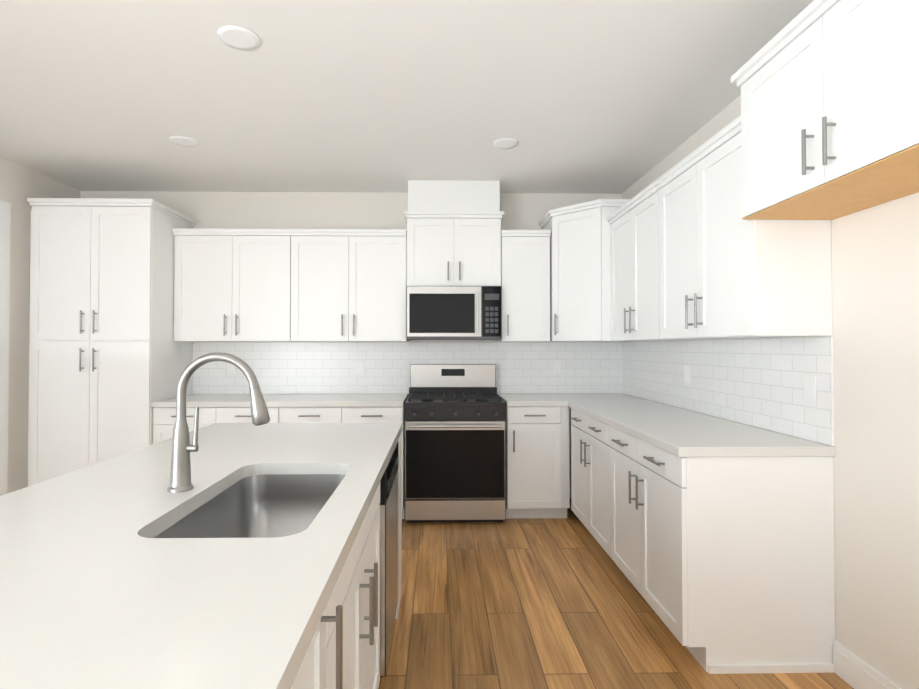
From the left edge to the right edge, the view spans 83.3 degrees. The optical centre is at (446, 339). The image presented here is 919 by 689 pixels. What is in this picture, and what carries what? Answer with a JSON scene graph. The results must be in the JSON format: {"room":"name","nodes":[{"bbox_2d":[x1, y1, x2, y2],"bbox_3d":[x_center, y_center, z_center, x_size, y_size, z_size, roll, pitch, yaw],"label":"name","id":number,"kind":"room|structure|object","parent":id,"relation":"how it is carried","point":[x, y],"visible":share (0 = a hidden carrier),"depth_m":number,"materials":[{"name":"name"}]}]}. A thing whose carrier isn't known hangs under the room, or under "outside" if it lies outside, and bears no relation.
{"room":"kitchen","nodes":[
{"label":"kitchen","id":0,"kind":"room"},
{"bbox_2d":[0,156,80,493],"bbox_3d":[-3.181,-0.011,0.406,0.120,2.680,8.150,0,-1,-1],"label":"wall","id":1,"kind":"structure","parent":0,"point":[20,184],"depth_m":3.84,"materials":[{"name":"beige paint"}]},
{"bbox_2d":[0,200,10,495],"bbox_3d":[-3.198,0.172,2.079,0.140,2.360,3.290,0,-1,-1],"label":"door frame","id":2,"kind":"structure","parent":1,"relation":"attached to","point":[5,217],"depth_m":3.69,"materials":[{"name":"white wood"}]},
{"bbox_2d":[81,191,621,497],"bbox_3d":[-0.819,0.046,4.580,5.140,2.680,0.120,0,-1,-1],"label":"wall","id":3,"kind":"structure","parent":0,"point":[294,210],"depth_m":4.53,"materials":[{"name":"beige paint"}]},
{"bbox_2d":[173,232,299,341],"bbox_3d":[-1.704,-0.426,4.341,0.998,0.877,0.338,0,-1,-1],"label":"upper cabinet","id":4,"kind":"object","parent":3,"relation":"attached to","point":[229,286],"depth_m":4.18,"materials":[{"name":"white paint"}]},
{"bbox_2d":[300,232,408,341],"bbox_3d":[-0.829,-0.426,4.355,0.997,0.877,0.338,0,-1,-1],"label":"upper cabinet","id":5,"kind":"object","parent":3,"relation":"attached to","point":[352,289],"depth_m":4.19,"materials":[{"name":"white paint"}]},
{"bbox_2d":[192,342,621,393],"bbox_3d":[-0.329,0.243,4.521,3.759,0.451,0.008,0,-1,-1],"label":"backsplash","id":6,"kind":"structure","parent":3,"relation":"attached to","point":[330,367],"depth_m":4.51,"materials":[{"name":"tile"}]},
{"bbox_2d":[226,362,234,373],"bbox_3d":[-1.878,0.237,4.489,0.072,0.115,0.006,0,-1,-1],"label":"electrical outlet","id":7,"kind":"object","parent":6,"relation":"attached to","point":[230,368],"visible":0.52,"depth_m":4.49,"materials":[{"name":"white plastic"}]},
{"bbox_2d":[404,212,503,287],"bbox_3d":[0.054,-0.720,4.367,0.766,0.577,0.353,0,-1,-1],"label":"upper cabinet","id":8,"kind":"object","parent":3,"relation":"attached to","point":[441,248],"depth_m":4.20,"materials":[{"name":"white paint"}]},
{"bbox_2d":[407,286,501,339],"bbox_3d":[0.055,-0.215,4.304,0.758,0.425,0.449,0,-1,-1],"label":"microwave","id":9,"kind":"object","parent":8,"relation":"attached to","point":[453,312],"visible":1,"depth_m":4.13,"materials":[{"name":"grey plastic"}]},
{"bbox_2d":[408,180,499,211],"bbox_3d":[0.054,-1.165,4.377,0.746,0.260,0.345,0,-1,-1],"label":"soffit","id":10,"kind":"object","parent":3,"relation":"attached to","point":[423,195],"depth_m":4.20,"materials":[{"name":"white paint"}]},
{"bbox_2d":[497,232,539,341],"bbox_3d":[0.641,-0.425,4.380,0.400,0.877,0.338,0,-1,-1],"label":"upper cabinet","id":11,"kind":"object","parent":3,"relation":"attached to","point":[520,294],"depth_m":4.22,"materials":[{"name":"white paint"}]},
{"bbox_2d":[532,200,628,341],"bbox_3d":[1.170,-0.500,4.202,0.771,1.022,0.712,0,-1,-1],"label":"upper cabinet","id":12,"kind":"object","parent":3,"relation":"attached to","point":[552,278],"depth_m":3.99,"materials":[{"name":"white paint"}]},
{"bbox_2d":[326,483,379,688],"bbox_3d":[-0.533,0.905,1.441,0.669,0.875,0.918,0,-1,-1],"label":"base cabinet","id":13,"kind":"object","parent":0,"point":[357,587],"depth_m":1.40,"materials":[{"name":"white paint"}]},
{"bbox_2d":[0,0,813,193],"bbox_3d":[-0.751,-1.401,0.465,5.140,0.100,8.550,0,-1,-1],"label":"ceiling","id":14,"kind":"structure","parent":0,"point":[570,96],"depth_m":2.72,"materials":[{"name":"paint"}]},
{"bbox_2d":[169,136,198,146],"bbox_3d":[-1.730,-1.306,3.404,0.176,0.006,0.176,0,-1,-1],"label":"recessed light","id":15,"kind":"object","parent":14,"relation":"in","point":[184,141],"visible":0.96,"depth_m":3.40,"materials":[{"name":"white plastic"}]},
{"bbox_2d":[217,25,259,50],"bbox_3d":[-0.911,-1.322,2.267,0.176,0.006,0.176,0,-1,-1],"label":"recessed light","id":16,"kind":"object","parent":14,"relation":"in","point":[238,37],"visible":1,"depth_m":2.25,"materials":[{"name":"white plastic"}]},
{"bbox_2d":[492,138,518,148],"bbox_3d":[0.390,-1.306,3.438,0.176,0.006,0.176,0,-1,-1],"label":"recessed light","id":17,"kind":"object","parent":14,"relation":"in","point":[504,143],"visible":1,"depth_m":3.43,"materials":[{"name":"white plastic"}]},
{"bbox_2d":[378,498,853,688],"bbox_3d":[-0.751,1.379,0.427,5.140,0.100,8.550,0,-1,-1],"label":"floor","id":18,"kind":"structure","parent":0,"point":[538,603],"depth_m":2.49,"materials":[{"name":"brown wood"}]},
{"bbox_2d":[27,198,195,485],"bbox_3d":[-2.680,0.171,4.132,1.001,2.418,0.707,0,-1,-1],"label":"pantry","id":19,"kind":"object","parent":18,"relation":"on","point":[110,359],"visible":0.79,"depth_m":3.83,"materials":[{"name":"white paint"}]},
{"bbox_2d":[153,409,287,443],"bbox_3d":[-1.702,0.943,4.178,0.998,0.876,0.628,0,-1,-1],"label":"base cabinet","id":20,"kind":"object","parent":18,"relation":"on","point":[164,420],"depth_m":3.87,"materials":[{"name":"white paint"}]},
{"bbox_2d":[288,428,401,688],"bbox_3d":[-0.539,0.900,1.027,0.694,0.875,3.470,0,-1,-1],"label":"kitchen island","id":21,"kind":"object","parent":18,"relation":"on","point":[343,651],"depth_m":1.36,"materials":[{"name":"paint"}]},
{"bbox_2d":[0,423,401,688],"bbox_3d":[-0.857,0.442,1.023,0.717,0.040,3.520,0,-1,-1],"label":"island countertop","id":22,"kind":"structure","parent":21,"relation":"on","point":[77,547],"depth_m":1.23,"materials":[{"name":"white stone"}]},
{"bbox_2d":[167,352,269,492],"bbox_3d":[-0.654,0.232,1.487,0.288,0.393,0.068,0,-1,-1],"label":"faucet","id":23,"kind":"object","parent":22,"relation":"on","point":[180,473],"depth_m":1.47,"materials":[{"name":"silver metal"}]},
{"bbox_2d":[154,474,345,537],"bbox_3d":[-0.505,0.580,1.460,0.415,0.222,0.755,0,-1,-1],"label":"sink","id":24,"kind":"object","parent":22,"relation":"in","point":[249,505],"depth_m":1.80,"materials":[{"name":"metal"}]},
{"bbox_2d":[380,441,397,675],"bbox_3d":[-0.534,0.918,2.206,0.613,0.871,0.600,0,-1,-1],"label":"dishwasher","id":25,"kind":"object","parent":21,"relation":"in","point":[388,542],"visible":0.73,"depth_m":2.01,"materials":[{"name":"silver metal"}]},
{"bbox_2d":[288,401,404,518],"bbox_3d":[-0.829,0.943,4.192,0.993,0.876,0.628,0,-1,-1],"label":"base cabinet","id":26,"kind":"object","parent":18,"relation":"on","point":[294,415],"depth_m":3.88,"materials":[{"name":"white paint"}]},
{"bbox_2d":[152,394,407,408],"bbox_3d":[-1.266,0.485,4.181,1.870,0.040,0.648,0,-1,-1],"label":"countertop","id":27,"kind":"structure","parent":26,"relation":"on","point":[203,401],"depth_m":3.88,"materials":[{"name":"white stone"}]},
{"bbox_2d":[404,364,505,522],"bbox_3d":[0.058,0.793,4.145,0.758,1.175,0.729,0,-1,-1],"label":"gas range","id":28,"kind":"object","parent":18,"relation":"on","point":[455,440],"visible":1,"depth_m":3.85,"materials":[{"name":"black metal"}]},
{"bbox_2d":[506,405,569,518],"bbox_3d":[0.688,0.944,4.217,0.477,0.876,0.628,0,-1,-1],"label":"base cabinet","id":29,"kind":"object","parent":18,"relation":"on","point":[537,461],"depth_m":3.91,"materials":[{"name":"white paint"}]},
{"bbox_2d":[498,393,647,408],"bbox_3d":[1.000,0.486,4.218,1.110,0.040,0.648,0,-1,-1],"label":"countertop","id":30,"kind":"structure","parent":29,"relation":"on","point":[513,401],"depth_m":4.10,"materials":[{"name":"white stone"}]},
{"bbox_2d":[571,409,603,548],"bbox_3d":[1.254,0.933,3.414,0.628,0.876,0.945,0,-1,-1],"label":"base cabinet","id":31,"kind":"object","parent":18,"relation":"on","point":[587,435],"depth_m":3.43,"materials":[{"name":"white paint"}]},
{"bbox_2d":[604,425,834,673],"bbox_3d":[1.268,0.921,2.589,0.628,0.876,0.950,0,-1,-1],"label":"base cabinet","id":32,"kind":"object","parent":18,"relation":"on","point":[713,536],"depth_m":2.12,"materials":[{"name":"white paint"}]},
{"bbox_2d":[568,401,835,456],"bbox_3d":[1.251,0.469,3.001,0.648,0.040,1.790,0,-1,-1],"label":"countertop","id":33,"kind":"structure","parent":32,"relation":"on","point":[677,431],"depth_m":2.47,"materials":[{"name":"white stone"}]},
{"bbox_2d":[622,95,918,688],"bbox_3d":[1.679,-0.010,0.486,0.120,2.680,8.150,0,-1,-1],"label":"wall","id":34,"kind":"structure","parent":0,"point":[875,286],"depth_m":1.92,"materials":[{"name":"beige paint"}]},
{"bbox_2d":[607,188,663,340],"bbox_3d":[1.400,-0.446,3.406,0.338,0.892,0.905,0,-1,-1],"label":"upper cabinet","id":35,"kind":"object","parent":34,"relation":"attached to","point":[630,228],"depth_m":3.43,"materials":[{"name":"white paint"}]},
{"bbox_2d":[622,336,833,445],"bbox_3d":[1.567,0.227,3.337,0.008,0.451,2.421,0,-1,-1],"label":"backsplash","id":36,"kind":"structure","parent":34,"relation":"attached to","point":[757,382],"depth_m":2.72,"materials":[{"name":"tile"}]},
{"bbox_2d":[684,365,689,382],"bbox_3d":[1.560,0.222,3.357,0.006,0.115,0.072,0,-1,-1],"label":"electrical outlet","id":37,"kind":"object","parent":36,"relation":"attached to","point":[686,373],"visible":1,"depth_m":3.35,"materials":[{"name":"white plastic"}]},
{"bbox_2d":[804,374,816,400],"bbox_3d":[1.578,0.206,2.247,0.006,0.115,0.072,0,-1,-1],"label":"electrical outlet","id":38,"kind":"object","parent":36,"relation":"attached to","point":[809,387],"visible":1,"depth_m":2.24,"materials":[{"name":"white plastic"}]},
{"bbox_2d":[651,128,831,339],"bbox_3d":[1.413,-0.457,2.605,0.338,0.892,0.940,0,-1,-1],"label":"upper cabinet","id":39,"kind":"object","parent":34,"relation":"attached to","point":[724,233],"depth_m":2.34,"materials":[{"name":"white paint"}]},
{"bbox_2d":[735,0,918,223],"bbox_3d":[1.408,-0.790,1.676,0.378,0.572,0.915,0,-1,-1],"label":"upper cabinet","id":40,"kind":"object","parent":34,"relation":"attached to","point":[827,126],"depth_m":1.68,"materials":[{"name":"white paint"}]},
{"bbox_2d":[833,641,901,688],"bbox_3d":[1.630,1.250,-0.748,0.016,0.125,5.714,0,-1,-1],"label":"baseboard","id":41,"kind":"structure","parent":34,"relation":"attached to","point":[852,670],"depth_m":1.99,"materials":[{"name":"white wood"}]}
]}

